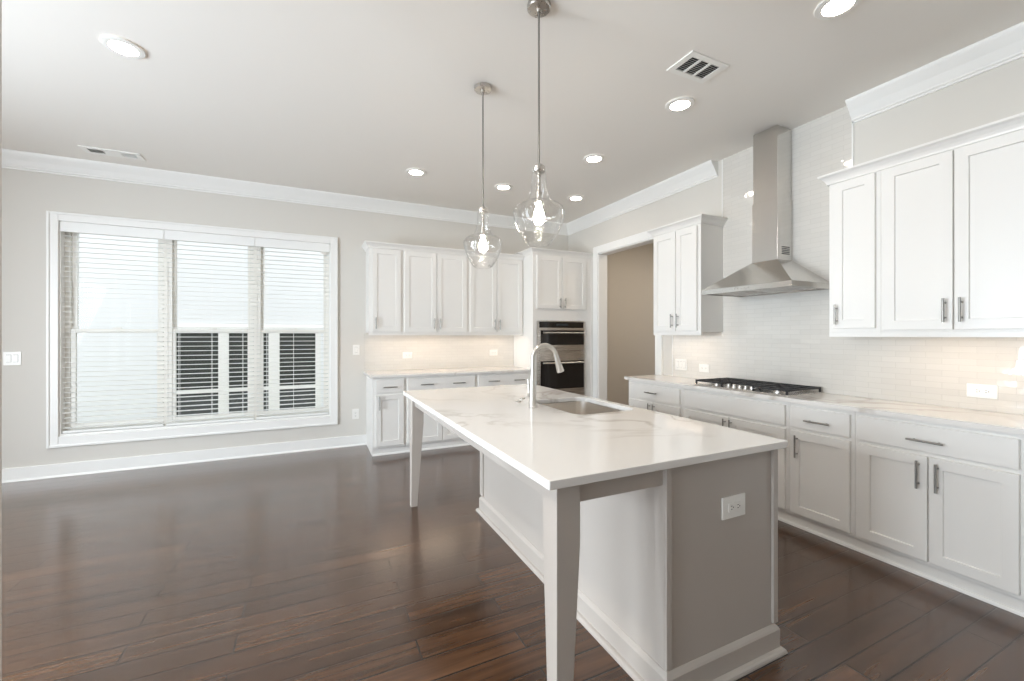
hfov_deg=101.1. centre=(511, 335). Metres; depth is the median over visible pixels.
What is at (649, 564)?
kitchen island
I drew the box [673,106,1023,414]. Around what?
backsplash
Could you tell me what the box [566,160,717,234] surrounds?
trim
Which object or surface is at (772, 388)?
gas cooktop
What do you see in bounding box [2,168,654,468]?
wall
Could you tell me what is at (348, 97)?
ceiling
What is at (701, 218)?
trim
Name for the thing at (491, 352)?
wall outlet
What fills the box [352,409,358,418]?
wall outlet
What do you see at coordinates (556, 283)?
tall cabinet
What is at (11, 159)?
trim
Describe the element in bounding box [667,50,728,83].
ceiling vent
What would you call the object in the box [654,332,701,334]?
light
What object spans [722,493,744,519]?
wall outlet
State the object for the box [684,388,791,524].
base cabinet
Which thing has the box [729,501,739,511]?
receptacle
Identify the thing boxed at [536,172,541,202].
socket
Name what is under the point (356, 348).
light switch
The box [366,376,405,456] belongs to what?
base cabinet
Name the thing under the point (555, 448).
island countertop
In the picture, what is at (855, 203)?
upper cabinet
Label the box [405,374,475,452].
base cabinet
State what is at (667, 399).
base cabinet
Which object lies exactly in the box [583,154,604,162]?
recessed light
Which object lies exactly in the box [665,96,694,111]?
recessed light
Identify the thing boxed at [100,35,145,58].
recessed light
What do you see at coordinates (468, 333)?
light
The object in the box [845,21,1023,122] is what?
trim
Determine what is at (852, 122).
trim
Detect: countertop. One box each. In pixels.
[364,366,530,377]
[403,384,788,489]
[624,375,1023,434]
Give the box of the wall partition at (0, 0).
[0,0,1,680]
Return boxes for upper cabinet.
[366,247,401,334]
[402,250,467,334]
[468,256,522,334]
[654,223,722,334]
[829,171,880,336]
[881,129,1023,336]
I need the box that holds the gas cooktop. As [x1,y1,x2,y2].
[694,378,822,396]
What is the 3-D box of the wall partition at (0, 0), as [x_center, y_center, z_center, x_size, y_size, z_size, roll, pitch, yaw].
[-1.534,-0.172,1.081,0.248,3.060,0.145,0,0,-25]
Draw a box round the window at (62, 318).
[46,211,337,448]
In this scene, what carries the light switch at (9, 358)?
attached to the wall at (27, 196)
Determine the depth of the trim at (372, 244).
5.31 m
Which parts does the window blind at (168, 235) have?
rail, ladder cord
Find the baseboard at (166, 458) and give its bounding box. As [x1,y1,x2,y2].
[2,434,365,480]
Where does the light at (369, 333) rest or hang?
attached to the upper cabinet at (383, 266)
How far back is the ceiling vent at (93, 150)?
3.92 m
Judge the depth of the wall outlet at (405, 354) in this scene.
5.47 m
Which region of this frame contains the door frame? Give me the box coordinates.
[593,231,662,399]
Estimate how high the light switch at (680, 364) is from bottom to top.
0.118 m
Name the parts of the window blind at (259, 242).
rail, ladder cord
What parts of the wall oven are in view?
trim, control panel, vent panel, oven door, oven door, handle, handle, trim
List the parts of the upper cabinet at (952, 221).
door, handle, handle, door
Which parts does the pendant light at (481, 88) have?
lamp shade, rod, bulb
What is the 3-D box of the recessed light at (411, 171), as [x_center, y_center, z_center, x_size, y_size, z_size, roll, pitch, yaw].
[-0.996,-1.694,4.369,0.202,0.013,0.202,0,0,-25]
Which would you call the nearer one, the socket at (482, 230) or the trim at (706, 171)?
the socket at (482, 230)
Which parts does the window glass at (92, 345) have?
meeting rail, meeting rail, meeting rail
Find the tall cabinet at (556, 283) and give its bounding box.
[514,247,592,396]
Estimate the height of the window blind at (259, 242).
2.051 m
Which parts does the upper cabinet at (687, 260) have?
door, door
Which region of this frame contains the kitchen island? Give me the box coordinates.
[410,400,787,680]
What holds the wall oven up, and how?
in the tall cabinet at (556, 283)
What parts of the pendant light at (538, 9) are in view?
rod, lamp shade, bulb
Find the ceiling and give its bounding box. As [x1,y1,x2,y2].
[2,0,1023,223]
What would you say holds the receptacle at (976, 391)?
attached to the wall outlet at (973, 390)
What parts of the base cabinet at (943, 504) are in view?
door, handle, handle, handle, drawer, shoe moulding, door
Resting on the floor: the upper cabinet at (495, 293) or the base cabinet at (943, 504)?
the base cabinet at (943, 504)
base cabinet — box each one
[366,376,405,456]
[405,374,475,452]
[476,372,530,386]
[629,380,683,416]
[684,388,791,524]
[790,403,857,550]
[856,412,1023,616]
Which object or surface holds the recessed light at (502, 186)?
in the ceiling
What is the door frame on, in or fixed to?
in the wall at (995, 94)
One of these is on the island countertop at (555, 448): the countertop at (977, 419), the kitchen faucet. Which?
the kitchen faucet
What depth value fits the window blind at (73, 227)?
4.25 m
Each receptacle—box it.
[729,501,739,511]
[973,388,989,394]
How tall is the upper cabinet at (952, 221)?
1.070 m
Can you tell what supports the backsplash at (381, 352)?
attached to the wall at (27, 196)
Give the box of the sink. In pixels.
[542,401,621,414]
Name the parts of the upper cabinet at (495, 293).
door, door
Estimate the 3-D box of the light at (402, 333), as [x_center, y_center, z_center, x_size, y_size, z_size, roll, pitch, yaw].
[-0.977,-0.019,5.372,0.845,0.030,0.090,0,0,-25]
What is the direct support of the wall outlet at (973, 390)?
attached to the backsplash at (779, 338)
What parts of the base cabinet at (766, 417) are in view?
door, drawer, door, shoe moulding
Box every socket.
[480,213,484,235]
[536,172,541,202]
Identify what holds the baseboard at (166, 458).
attached to the wall at (27, 196)
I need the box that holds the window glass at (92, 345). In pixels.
[77,233,323,422]
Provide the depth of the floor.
2.20 m
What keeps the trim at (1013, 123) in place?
attached to the upper cabinet at (952, 221)
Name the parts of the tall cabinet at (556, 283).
door, crown, door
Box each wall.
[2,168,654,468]
[568,57,1023,396]
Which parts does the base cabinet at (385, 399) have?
shoe moulding, drawer, door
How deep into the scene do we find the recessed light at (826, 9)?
2.18 m
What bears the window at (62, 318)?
in the wall at (27, 196)
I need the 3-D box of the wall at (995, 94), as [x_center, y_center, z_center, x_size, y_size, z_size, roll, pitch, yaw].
[2.831,-0.172,2.553,0.140,3.060,8.880,0,0,-25]
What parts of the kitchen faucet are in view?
spout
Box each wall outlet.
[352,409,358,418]
[403,352,411,357]
[489,350,497,355]
[699,364,708,372]
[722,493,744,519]
[967,383,997,398]
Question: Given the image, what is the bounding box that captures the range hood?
[702,125,828,296]
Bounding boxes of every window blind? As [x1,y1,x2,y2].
[60,221,163,432]
[164,230,254,425]
[255,238,328,418]
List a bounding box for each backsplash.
[364,333,513,370]
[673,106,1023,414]
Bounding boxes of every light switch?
[3,352,20,364]
[353,345,359,354]
[675,359,686,370]
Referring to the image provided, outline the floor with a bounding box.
[2,445,1023,680]
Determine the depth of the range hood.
3.44 m
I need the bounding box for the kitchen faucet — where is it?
[527,343,563,407]
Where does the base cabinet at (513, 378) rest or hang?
on the floor
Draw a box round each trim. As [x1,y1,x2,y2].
[2,148,568,235]
[362,240,523,259]
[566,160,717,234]
[647,214,727,236]
[672,122,853,375]
[817,112,1023,185]
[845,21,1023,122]
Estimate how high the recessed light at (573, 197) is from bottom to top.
0.013 m
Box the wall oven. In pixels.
[537,321,584,395]
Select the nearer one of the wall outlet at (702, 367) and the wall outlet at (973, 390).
the wall outlet at (973, 390)
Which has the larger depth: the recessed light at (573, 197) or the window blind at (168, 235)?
the recessed light at (573, 197)
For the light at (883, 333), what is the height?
0.030 m
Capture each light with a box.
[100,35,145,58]
[369,333,401,334]
[402,333,467,334]
[406,168,425,175]
[463,82,501,268]
[468,333,522,334]
[495,183,511,189]
[513,0,564,246]
[568,195,583,200]
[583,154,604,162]
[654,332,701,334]
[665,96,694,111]
[814,0,861,19]
[881,331,1023,336]
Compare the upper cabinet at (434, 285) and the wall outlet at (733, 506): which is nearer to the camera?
the wall outlet at (733, 506)
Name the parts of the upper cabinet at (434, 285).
door, door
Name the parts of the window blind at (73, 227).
ladder cord, rail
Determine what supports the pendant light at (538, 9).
hanging from the ceiling
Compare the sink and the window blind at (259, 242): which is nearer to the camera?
the sink
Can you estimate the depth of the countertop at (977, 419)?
2.60 m
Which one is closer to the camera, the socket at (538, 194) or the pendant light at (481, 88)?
the socket at (538, 194)
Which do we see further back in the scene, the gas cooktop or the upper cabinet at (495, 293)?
the upper cabinet at (495, 293)
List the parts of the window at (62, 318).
frame, sash, sash, frame, sash, sash, sash, sash, frame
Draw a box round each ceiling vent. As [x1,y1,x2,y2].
[78,145,145,160]
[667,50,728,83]
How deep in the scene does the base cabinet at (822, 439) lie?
2.80 m
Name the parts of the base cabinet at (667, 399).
door, drawer, door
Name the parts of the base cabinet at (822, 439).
handle, handle, drawer, door, shoe moulding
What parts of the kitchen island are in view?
leg, leg, moulding, shoe moulding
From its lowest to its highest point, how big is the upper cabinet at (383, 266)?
1.058 m
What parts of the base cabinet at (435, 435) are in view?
door, shoe moulding, drawer, door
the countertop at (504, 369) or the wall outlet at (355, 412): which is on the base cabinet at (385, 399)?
the countertop at (504, 369)

